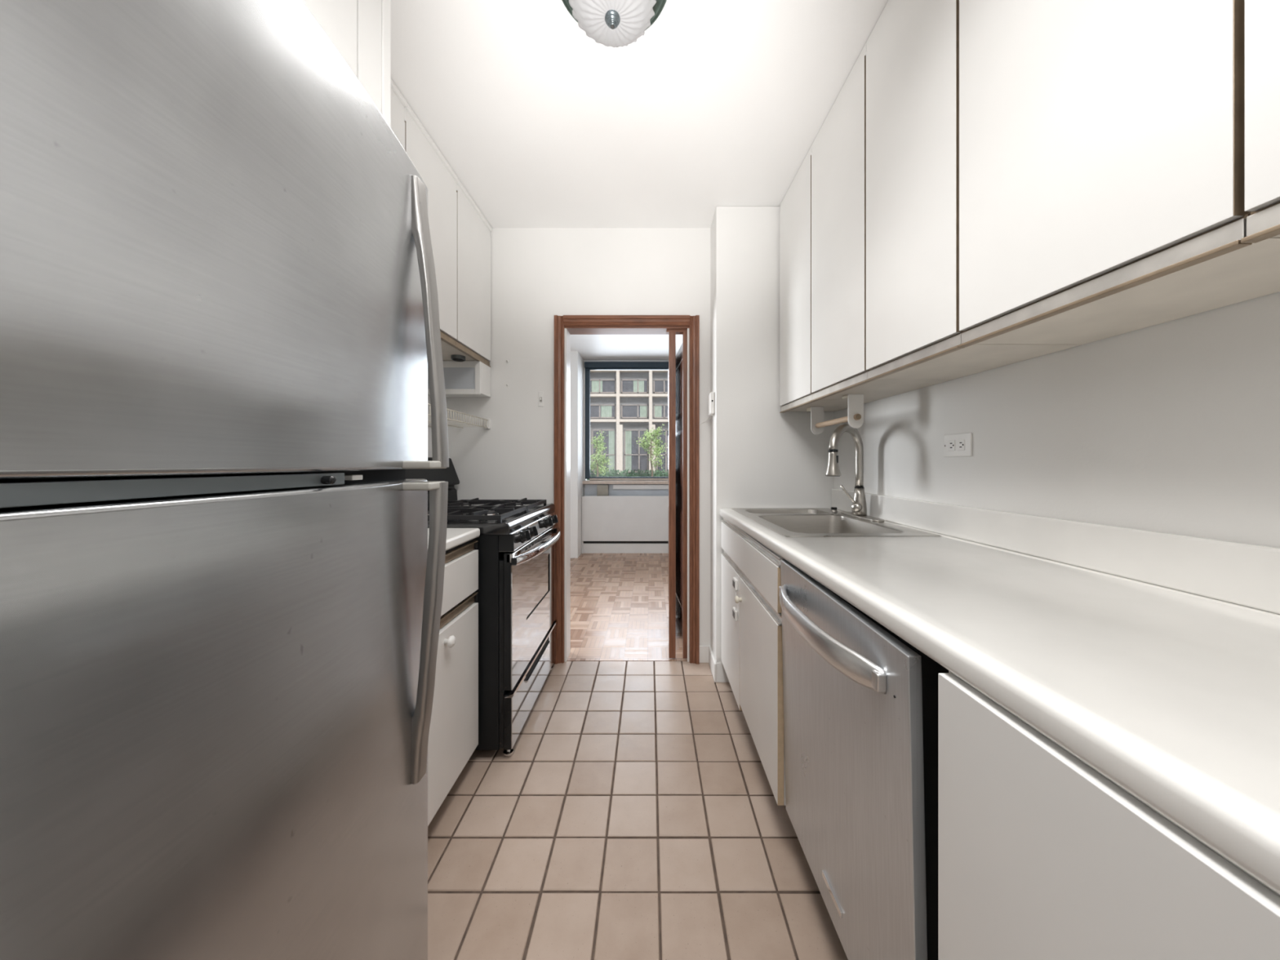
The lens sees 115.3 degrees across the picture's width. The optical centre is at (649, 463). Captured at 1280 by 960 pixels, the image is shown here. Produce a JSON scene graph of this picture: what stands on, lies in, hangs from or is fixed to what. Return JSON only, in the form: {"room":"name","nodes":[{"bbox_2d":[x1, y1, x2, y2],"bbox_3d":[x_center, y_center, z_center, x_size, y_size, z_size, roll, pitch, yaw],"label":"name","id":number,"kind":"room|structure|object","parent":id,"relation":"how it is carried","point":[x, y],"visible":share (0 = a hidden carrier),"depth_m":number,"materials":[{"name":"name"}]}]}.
{"room":"kitchen","nodes":[
{"label":"kitchen","id":0,"kind":"room"},
{"bbox_2d":[427,394,432,457],"bbox_3d":[-1.335,-0.110,0.365,0.130,2.600,4.130,0,0,0],"label":"wall","id":1,"kind":"structure","parent":0,"point":[429,428],"depth_m":2.34,"materials":[{"name":"paint"}]},
{"bbox_2d":[302,0,391,128],"bbox_3d":[-0.966,-0.999,0.398,0.598,0.817,1.295,0,0,0],"label":"upper cabinet","id":2,"kind":"object","parent":1,"relation":"attached to","point":[360,30],"visible":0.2,"depth_m":0.96,"materials":[{"name":"white laminate"}]},
{"bbox_2d":[391,78,407,149],"bbox_3d":[-1.105,-0.990,1.349,0.321,0.834,0.457,0,0,0],"label":"upper cabinet","id":3,"kind":"object","parent":1,"relation":"attached to","point":[398,102],"visible":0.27,"depth_m":1.53,"materials":[{"name":"white laminate"}]},
{"bbox_2d":[404,102,458,346],"bbox_3d":[-1.105,-0.990,1.790,0.321,0.834,0.422,0,0,0],"label":"upper cabinet","id":4,"kind":"object","parent":1,"relation":"attached to","point":[440,180],"visible":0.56,"depth_m":1.85,"materials":[{"name":"white laminate"}]},
{"bbox_2d":[427,403,490,429],"bbox_3d":[-1.111,-0.235,2.035,0.313,0.060,0.790,0,0,0],"label":"wire shelf","id":5,"kind":"object","parent":1,"relation":"attached to","point":[486,421],"visible":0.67,"depth_m":2.23,"materials":[{"name":"white metal"}]},
{"bbox_2d":[441,179,492,367],"bbox_3d":[-1.105,-0.990,2.214,0.321,0.834,0.422,0,0,0],"label":"upper cabinet","id":6,"kind":"object","parent":1,"relation":"attached to","point":[473,342],"visible":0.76,"depth_m":2.18,"materials":[{"name":"white laminate"}]},
{"bbox_2d":[450,354,465,361],"bbox_3d":[-1.040,-0.570,2.200,0.072,0.024,0.072,0,0,0],"label":"light","id":7,"kind":"object","parent":6,"relation":"attached to","point":[456,357],"visible":1,"depth_m":2.18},
{"bbox_2d":[427,360,490,397],"bbox_3d":[-1.107,-0.482,2.349,0.307,0.191,0.153,0,0,0],"label":"vent box","id":8,"kind":"object","parent":6,"relation":"attached to","point":[466,379],"visible":0.66,"depth_m":2.28,"materials":[{"name":"white laminate"}]},
{"bbox_2d":[570,351,583,558],"bbox_3d":[-1.603,-0.110,5.310,1.395,2.600,0.460,0,0,0],"label":"wall pillar","id":9,"kind":"structure","parent":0,"point":[576,360],"depth_m":5.08,"materials":[{"name":"paint"}]},
{"bbox_2d":[445,227,711,645],"bbox_3d":[-0.050,-0.160,2.490,4.700,2.700,0.120,0,0,0],"label":"wall","id":10,"kind":"structure","parent":0,"point":[538,274],"depth_m":2.43,"materials":[{"name":"paint"}]},
{"bbox_2d":[538,391,543,406],"bbox_3d":[-0.653,-0.385,2.423,0.030,0.090,0.014,0,0,0],"label":"light switch","id":11,"kind":"object","parent":10,"relation":"attached to","point":[540,393],"visible":1,"depth_m":2.42,"materials":[{"name":"paint"}]},
{"bbox_2d":[554,315,699,664],"bbox_3d":[-0.139,0.156,2.476,0.861,2.068,0.148,0,0,0],"label":"door frame","id":12,"kind":"structure","parent":10,"relation":"in","point":[565,326],"depth_m":2.41,"materials":[{"name":"brown wood"}]},
{"bbox_2d":[666,328,687,657],"bbox_3d":[0.180,0.184,2.799,0.160,1.988,0.703,0,0,0],"label":"bifold door","id":13,"kind":"structure","parent":12,"relation":"attached to","point":[677,364],"depth_m":2.45,"materials":[{"name":"brown wood"}]},
{"bbox_2d":[699,645,708,662],"bbox_3d":[0.321,1.140,2.423,0.062,0.100,0.014,0,0,0],"label":"baseboard","id":14,"kind":"structure","parent":10,"relation":"attached to","point":[704,650],"depth_m":2.42,"materials":[{"name":"paint"}]},
{"bbox_2d":[583,360,668,496],"bbox_3d":[-0.050,-0.110,5.620,4.700,2.600,0.160,0,0,0],"label":"wall","id":15,"kind":"structure","parent":0,"point":[584,479],"depth_m":5.54,"materials":[{"name":"paint"}]},
{"bbox_2d":[582,368,668,484],"bbox_3d":[0.130,-0.552,5.540,2.140,1.665,0.200,0,0,0],"label":"window","id":16,"kind":"structure","parent":15,"relation":"attached to","point":[593,480],"depth_m":5.56,"materials":[{"name":"wood"}]},
{"bbox_2d":[584,361,668,369],"bbox_3d":[0.130,-1.324,5.507,2.030,0.102,0.064,0,0,0],"label":"roller shade","id":17,"kind":"object","parent":15,"relation":"attached to","point":[588,365],"visible":0.53,"depth_m":5.47,"materials":[{"name":"black fabric"}]},
{"bbox_2d":[570,334,682,359],"bbox_3d":[-0.050,-1.460,4.125,4.700,0.100,3.150,0,0,0],"label":"ceiling","id":18,"kind":"structure","parent":0,"point":[590,347],"depth_m":4.89,"materials":[{"name":"paint"}]},
{"bbox_2d":[427,553,848,959],"bbox_3d":[-0.050,1.214,2.000,4.700,0.051,7.400,0,0,0],"label":"floor","id":19,"kind":"structure","parent":0,"point":[633,813],"depth_m":1.33,"materials":[{"name":"tile"}]},
{"bbox_2d":[0,0,448,959],"bbox_3d":[-0.786,0.338,0.380,0.868,1.705,0.756,0,0,0],"label":"refrigerator","id":20,"kind":"object","parent":19,"relation":"on","point":[221,580],"visible":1,"depth_m":0.35,"materials":[{"name":"silver metal"}]},
{"bbox_2d":[427,538,478,826],"bbox_3d":[-0.955,0.741,1.185,0.621,0.899,0.826,0,0,0],"label":"base cabinet","id":21,"kind":"object","parent":19,"relation":"on","point":[453,735],"visible":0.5,"depth_m":1.41,"materials":[{"name":"white laminate"}]},
{"bbox_2d":[427,528,479,551],"bbox_3d":[-0.968,0.222,1.183,0.600,0.136,0.835,0,0,0],"label":"countertop","id":22,"kind":"structure","parent":21,"relation":"on","point":[455,536],"depth_m":1.47,"materials":[{"name":"laminate"}]},
{"bbox_2d":[405,457,560,756],"bbox_3d":[-0.839,0.579,2.001,0.722,1.222,0.775,0,0,0],"label":"gas stove","id":23,"kind":"object","parent":19,"relation":"on","point":[517,539],"visible":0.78,"depth_m":1.68,"materials":[{"name":"black metal"}]},
{"bbox_2d":[427,502,555,534],"bbox_3d":[-0.879,0.259,2.001,0.642,0.051,0.775,0,0,0],"label":"cooktop","id":24,"kind":"object","parent":23,"relation":"in","point":[516,522],"depth_m":1.73,"materials":[{"name":"black metal"}]},
{"bbox_2d":[581,484,668,553],"bbox_3d":[0.498,0.738,5.433,2.803,0.905,0.205,0,0,0],"label":"radiator cover","id":25,"kind":"object","parent":19,"relation":"on","point":[611,513],"visible":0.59,"depth_m":5.33,"materials":[{"name":"metal"}]},
{"bbox_2d":[582,542,667,553],"bbox_3d":[0.647,1.125,5.370,3.105,0.130,0.020,0,0,0],"label":"baseboard","id":26,"kind":"structure","parent":19,"relation":"on","point":[587,548],"depth_m":5.36,"materials":[{"name":"white wood"}]},
{"bbox_2d":[720,517,785,805],"bbox_3d":[0.676,0.738,1.709,0.636,0.904,0.974,0,0,0],"label":"base cabinet","id":27,"kind":"object","parent":19,"relation":"on","point":[752,654],"visible":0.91,"depth_m":1.48,"materials":[{"name":"white laminate"}]},
{"bbox_2d":[710,206,834,662],"bbox_3d":[0.731,-0.110,2.325,0.738,2.600,0.210,0,0,0],"label":"wall pier","id":28,"kind":"object","parent":19,"relation":"on","point":[762,456],"visible":0.33,"depth_m":2.22,"materials":[{"name":"paint"}]},
{"bbox_2d":[699,391,714,424],"bbox_3d":[0.338,-0.312,2.351,0.050,0.177,0.182,0,0,-18],"label":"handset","id":29,"kind":"object","parent":28,"relation":"attached to","point":[711,396],"visible":0.98,"depth_m":2.27,"materials":[{"name":"white plastic"}]},
{"bbox_2d":[708,645,728,682],"bbox_3d":[0.405,1.140,2.315,0.110,0.100,0.230,0,0,0],"label":"baseboard","id":30,"kind":"object","parent":28,"relation":"attached to","point":[719,675],"visible":0.77,"depth_m":2.21,"materials":[{"name":"paint"}]},
{"bbox_2d":[778,560,948,959],"bbox_3d":[0.674,0.739,0.925,0.670,0.902,0.586,0,0,-1],"label":"dishwasher","id":31,"kind":"object","parent":19,"relation":"on","point":[860,701],"visible":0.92,"depth_m":0.77,"materials":[{"name":"silver metal"}]},
{"bbox_2d":[937,670,1279,959],"bbox_3d":[0.719,0.738,0.114,0.626,0.904,0.918,0,0,-1],"label":"base cabinet","id":32,"kind":"object","parent":19,"relation":"on","point":[1042,855],"visible":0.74,"depth_m":0.40,"materials":[{"name":"white laminate"}]},
{"bbox_2d":[719,488,1279,894],"bbox_3d":[0.712,0.211,0.923,0.632,0.146,2.557,0,0,-1],"label":"countertop","id":33,"kind":"structure","parent":32,"relation":"on","point":[1152,659],"depth_m":0.59,"materials":[{"name":"laminate"}]},
{"bbox_2d":[731,506,941,537],"bbox_3d":[0.707,0.330,1.770,0.533,0.220,0.848,0,0,-1],"label":"sink","id":34,"kind":"object","parent":33,"relation":"in","point":[786,522],"depth_m":1.90,"materials":[{"name":"metal"}]},
{"bbox_2d":[825,423,884,522],"bbox_3d":[0.854,0.035,1.810,0.237,0.412,0.305,0,0,-1],"label":"faucet","id":35,"kind":"object","parent":33,"relation":"on","point":[859,506],"visible":1,"depth_m":1.79,"materials":[{"name":"silver metal"}]},
{"bbox_2d":[391,0,888,227],"bbox_3d":[0.000,-1.460,0.365,3.000,0.100,4.130,0,0,0],"label":"ceiling","id":36,"kind":"structure","parent":0,"point":[543,123],"depth_m":1.57,"materials":[{"name":"paint"}]},
{"bbox_2d":[561,0,666,47],"bbox_3d":[-0.105,-1.315,1.135,0.331,0.187,0.331,0,0,0],"label":"ceiling light","id":37,"kind":"object","parent":36,"relation":"attached to","point":[610,23],"visible":1,"depth_m":1.15,"materials":[{"name":"glass"}]},
{"bbox_2d":[834,291,1279,547],"bbox_3d":[1.101,-0.110,0.461,0.131,2.600,4.300,0,0,-1],"label":"wall","id":38,"kind":"structure","parent":0,"point":[1171,427],"depth_m":0.89,"materials":[{"name":"paint"}]},
{"bbox_2d":[779,145,876,413],"bbox_3d":[0.858,-0.840,2.000,0.301,1.134,0.411,0,0,-1],"label":"upper cabinet","id":39,"kind":"object","parent":38,"relation":"attached to","point":[796,394],"visible":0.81,"depth_m":1.96,"materials":[{"name":"white laminate"}]},
{"bbox_2d":[806,394,863,435],"bbox_3d":[0.833,-0.211,1.847,0.062,0.138,0.440,0,0,-1],"label":"paper towel holder","id":40,"kind":"object","parent":39,"relation":"attached to","point":[855,418],"visible":1,"depth_m":1.65,"materials":[{"name":"white plastic"}]},
{"bbox_2d":[811,42,951,401],"bbox_3d":[0.865,-0.840,1.575,0.301,1.134,0.436,0,0,-1],"label":"upper cabinet","id":41,"kind":"object","parent":38,"relation":"attached to","point":[838,154],"visible":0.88,"depth_m":1.51,"materials":[{"name":"white laminate"}]},
{"bbox_2d":[943,432,972,457],"bbox_3d":[1.017,-0.060,1.343,0.009,0.076,0.117,0,0,-1],"label":"wall outlet","id":42,"kind":"object","parent":38,"relation":"attached to","point":[957,444],"visible":1,"depth_m":1.33,"materials":[{"name":"white plastic"}]},
{"bbox_2d":[947,440,955,450],"bbox_3d":[1.014,-0.060,1.364,0.003,0.036,0.030,0,0,-1],"label":"receptacle","id":43,"kind":"object","parent":42,"relation":"attached to","point":[951,443],"depth_m":1.36,"materials":[{"name":"white plastic"}]},
{"bbox_2d":[957,439,964,450],"bbox_3d":[1.015,-0.060,1.323,0.003,0.036,0.030,0,0,-1],"label":"receptacle","id":44,"kind":"object","parent":42,"relation":"attached to","point":[961,442],"depth_m":1.32,"materials":[{"name":"white plastic"}]},
{"bbox_2d":[865,0,1082,381],"bbox_3d":[0.872,-0.840,1.157,0.301,1.134,0.396,0,0,-1],"label":"upper cabinet","id":45,"kind":"object","parent":38,"relation":"attached to","point":[913,332],"visible":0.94,"depth_m":1.12,"materials":[{"name":"white laminate"}]},
{"bbox_2d":[831,488,1279,614],"bbox_3d":[1.017,0.191,0.928,0.020,0.106,2.557,0,0,-1],"label":"backsplash","id":46,"kind":"structure","parent":38,"relation":"attached to","point":[1246,575],"depth_m":0.88,"materials":[{"name":"laminate"}]},
{"bbox_2d":[958,0,1279,346],"bbox_3d":[0.878,-0.840,0.732,0.301,1.134,0.449,0,0,-1],"label":"upper cabinet","id":47,"kind":"object","parent":38,"relation":"attached to","point":[1102,142],"visible":1,"depth_m":0.67,"materials":[{"name":"white laminate"}]},
{"bbox_2d":[1240,0,1279,243],"bbox_3d":[0.886,-0.840,0.282,0.301,1.134,0.448,0,0,-1],"label":"upper cabinet","id":48,"kind":"object","parent":38,"relation":"attached to","point":[1262,17],"visible":1,"depth_m":0.49,"materials":[{"name":"white laminate"}]},
{"label":"outside","id":49,"kind":"structure","parent":0,"visible":0},
{"bbox_3d":[0.000,1.840,32.900,60.000,0.100,54.200,0,0,0],"label":"ground","id":50,"kind":"structure","parent":49,"visible":0},
{"bbox_2d":[590,431,612,476],"bbox_3d":[-3.272,-0.147,25.977,1.922,3.880,1.997,0,0,-34],"label":"young tree","id":51,"kind":"object","parent":50,"relation":"on","point":[597,446],"visible":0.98,"depth_m":25.98,"materials":[{"name":"green plant"}]},
{"bbox_2d":[586,468,667,479],"bbox_3d":[-0.492,1.123,28.451,9.324,1.519,1.275,0,0,0],"label":"hedge","id":52,"kind":"object","parent":50,"relation":"on","point":[612,473],"visible":0.15,"depth_m":28.20,"materials":[{"name":"green plant"}]},
{"bbox_2d":[590,369,668,473],"bbox_3d":[0.000,-7.010,40.900,22.000,17.600,2.200,0,0,0],"label":"apartment building","id":53,"kind":"structure","parent":50,"relation":"on","point":[624,404],"depth_m":40.46,"materials":[{"name":"beige concrete"}]},
{"bbox_2d":[591,380,602,391],"bbox_3d":[-5.279,-7.685,40.444,1.068,1.150,0.037,0,0,0],"label":"curtain","id":54,"kind":"object","parent":53,"relation":"hanging from","point":[597,385],"depth_m":40.43,"materials":[{"name":"fabric"}]},
{"bbox_2d":[600,405,611,417],"bbox_3d":[-4.345,-5.185,40.444,1.068,1.150,0.037,0,0,0],"label":"curtain","id":55,"kind":"object","parent":53,"relation":"hanging from","point":[606,411],"depth_m":40.43,"materials":[{"name":"fabric"}]},
{"bbox_2d":[608,431,614,471],"bbox_3d":[-3.765,-1.235,40.444,0.711,4.050,0.037,0,0,0],"label":"curtain","id":56,"kind":"object","parent":53,"relation":"hanging from","point":[611,433],"depth_m":40.43,"materials":[{"name":"fabric"}]},
{"bbox_2d":[625,431,631,471],"bbox_3d":[-2.204,-1.235,40.444,0.711,4.050,0.037,0,0,0],"label":"curtain","id":57,"kind":"object","parent":53,"relation":"hanging from","point":[628,433],"depth_m":40.44,"materials":[{"name":"fabric"}]},
{"bbox_2d":[633,380,644,391],"bbox_3d":[-1.125,-7.685,40.444,1.068,1.150,0.037,0,0,0],"label":"curtain","id":58,"kind":"object","parent":53,"relation":"hanging from","point":[638,385],"depth_m":40.43,"materials":[{"name":"fabric"}]},
{"bbox_2d":[640,405,647,417],"bbox_3d":[-0.591,-5.185,40.444,0.801,1.150,0.037,0,0,0],"label":"curtain","id":59,"kind":"object","parent":53,"relation":"hanging from","point":[643,409],"depth_m":40.44,"materials":[{"name":"fabric"}]},
{"bbox_2d":[654,405,661,417],"bbox_3d":[0.760,-5.185,40.444,0.801,1.150,0.037,0,0,0],"label":"curtain","id":60,"kind":"object","parent":53,"relation":"hanging from","point":[657,408],"depth_m":40.44,"materials":[{"name":"fabric"}]},
{"bbox_2d":[635,423,667,476],"bbox_3d":[0.246,-0.382,26.077,2.177,4.350,2.177,0,0,43],"label":"young tree","id":61,"kind":"object","parent":50,"relation":"on","point":[646,445],"visible":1,"depth_m":26.02,"materials":[{"name":"green plant"}]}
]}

